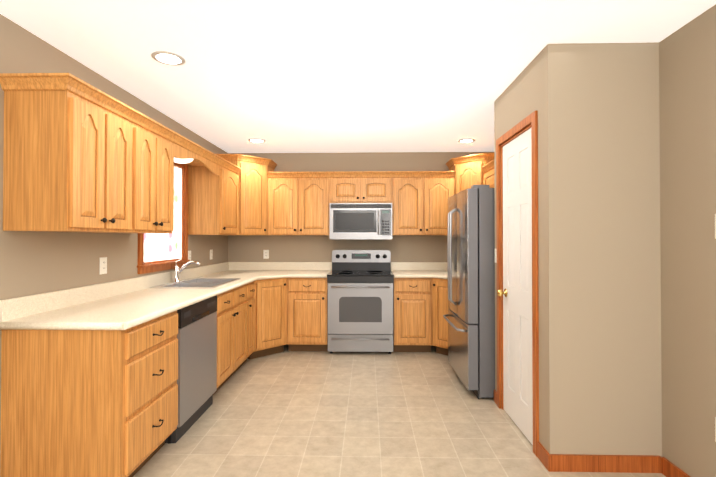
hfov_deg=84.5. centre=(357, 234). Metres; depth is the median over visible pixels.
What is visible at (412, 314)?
base cabinet
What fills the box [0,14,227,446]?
wall
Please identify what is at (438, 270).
countertop
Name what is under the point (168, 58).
recessed light
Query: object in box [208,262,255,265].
countertop
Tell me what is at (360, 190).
upper cabinet
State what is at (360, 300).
stove
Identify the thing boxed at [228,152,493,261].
wall
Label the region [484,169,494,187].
upper cabinet
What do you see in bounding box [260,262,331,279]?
countertop
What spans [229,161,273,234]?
upper cabinet
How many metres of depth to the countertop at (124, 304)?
2.41 m
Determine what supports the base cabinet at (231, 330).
on the floor
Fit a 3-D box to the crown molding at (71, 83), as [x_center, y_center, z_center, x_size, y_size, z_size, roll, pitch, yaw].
[0.002,-0.827,3.543,3.521,0.230,3.266,0,-1,1]
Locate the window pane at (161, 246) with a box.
[144,166,181,261]
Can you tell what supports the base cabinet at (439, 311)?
on the floor
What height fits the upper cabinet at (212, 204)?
0.720 m
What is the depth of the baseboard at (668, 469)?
2.17 m
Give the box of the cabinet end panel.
[0,330,122,476]
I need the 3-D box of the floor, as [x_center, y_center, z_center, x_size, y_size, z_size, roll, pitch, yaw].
[-0.049,1.395,1.387,3.725,0.100,7.740,0,-1,1]
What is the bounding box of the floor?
[133,344,665,476]
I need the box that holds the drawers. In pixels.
[122,310,177,476]
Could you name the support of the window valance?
attached to the upper cabinet at (152, 182)
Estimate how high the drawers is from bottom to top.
0.876 m
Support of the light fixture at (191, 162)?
attached to the upper cabinet at (152, 182)
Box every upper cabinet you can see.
[3,90,131,231]
[92,122,173,232]
[188,165,237,234]
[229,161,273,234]
[268,178,329,234]
[330,178,391,202]
[392,177,454,234]
[449,159,492,193]
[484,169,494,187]
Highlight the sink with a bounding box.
[150,258,240,288]
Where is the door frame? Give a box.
[496,111,538,456]
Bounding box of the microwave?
[330,203,391,238]
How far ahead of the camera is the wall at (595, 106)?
2.27 m
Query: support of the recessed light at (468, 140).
in the ceiling
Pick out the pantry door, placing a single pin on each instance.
(516, 292)
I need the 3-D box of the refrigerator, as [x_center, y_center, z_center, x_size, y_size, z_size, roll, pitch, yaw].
[1.291,0.479,3.654,0.902,1.776,0.816,0,-1,1]
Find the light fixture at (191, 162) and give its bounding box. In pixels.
[174,157,204,165]
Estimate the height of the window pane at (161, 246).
0.900 m
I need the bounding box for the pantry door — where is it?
[497,128,532,444]
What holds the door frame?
attached to the wall at (595, 106)
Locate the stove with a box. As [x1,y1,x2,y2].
[327,250,393,353]
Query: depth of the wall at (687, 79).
2.06 m
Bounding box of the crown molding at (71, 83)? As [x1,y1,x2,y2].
[0,73,493,177]
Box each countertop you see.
[0,262,263,329]
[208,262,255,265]
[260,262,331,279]
[391,262,447,278]
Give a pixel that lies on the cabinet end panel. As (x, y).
(61, 401)
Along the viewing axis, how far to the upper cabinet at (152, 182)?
2.73 m
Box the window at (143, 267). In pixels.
[137,162,189,273]
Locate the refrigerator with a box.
[443,185,494,398]
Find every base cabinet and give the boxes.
[213,285,246,394]
[238,281,254,368]
[248,278,286,358]
[287,278,327,351]
[393,278,431,351]
[432,278,447,355]
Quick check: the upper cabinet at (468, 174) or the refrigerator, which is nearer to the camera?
the refrigerator
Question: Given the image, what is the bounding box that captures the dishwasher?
[165,295,216,443]
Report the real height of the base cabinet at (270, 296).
0.876 m
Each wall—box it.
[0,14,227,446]
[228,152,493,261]
[494,42,661,457]
[659,4,715,476]
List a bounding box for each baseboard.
[545,451,660,472]
[661,457,689,476]
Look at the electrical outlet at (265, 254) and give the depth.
5.19 m
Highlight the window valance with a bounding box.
[173,143,218,175]
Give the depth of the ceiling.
2.42 m
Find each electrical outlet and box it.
[100,257,106,273]
[263,250,268,258]
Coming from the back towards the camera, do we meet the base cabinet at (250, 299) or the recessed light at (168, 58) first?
the base cabinet at (250, 299)
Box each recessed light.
[151,51,185,65]
[248,138,265,142]
[458,138,474,142]
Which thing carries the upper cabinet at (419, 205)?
attached to the wall at (321, 248)
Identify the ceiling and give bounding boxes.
[0,0,715,152]
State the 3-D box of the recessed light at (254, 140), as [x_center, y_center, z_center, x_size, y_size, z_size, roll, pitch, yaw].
[-1.167,-1.081,4.548,0.196,0.007,0.196,0,-1,1]
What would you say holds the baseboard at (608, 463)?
attached to the wall at (595, 106)
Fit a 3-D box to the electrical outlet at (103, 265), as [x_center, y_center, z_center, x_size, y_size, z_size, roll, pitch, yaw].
[-1.776,0.218,2.750,0.008,0.116,0.072,0,-1,1]
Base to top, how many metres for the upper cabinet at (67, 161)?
0.720 m
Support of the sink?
in the countertop at (124, 304)
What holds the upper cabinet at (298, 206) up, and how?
attached to the wall at (321, 248)
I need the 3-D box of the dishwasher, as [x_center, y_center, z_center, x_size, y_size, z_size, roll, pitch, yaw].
[-1.444,0.923,2.873,0.606,0.872,0.619,0,-1,1]
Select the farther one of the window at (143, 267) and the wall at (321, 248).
the wall at (321, 248)
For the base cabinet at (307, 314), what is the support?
on the floor
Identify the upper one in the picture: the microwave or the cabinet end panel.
the microwave

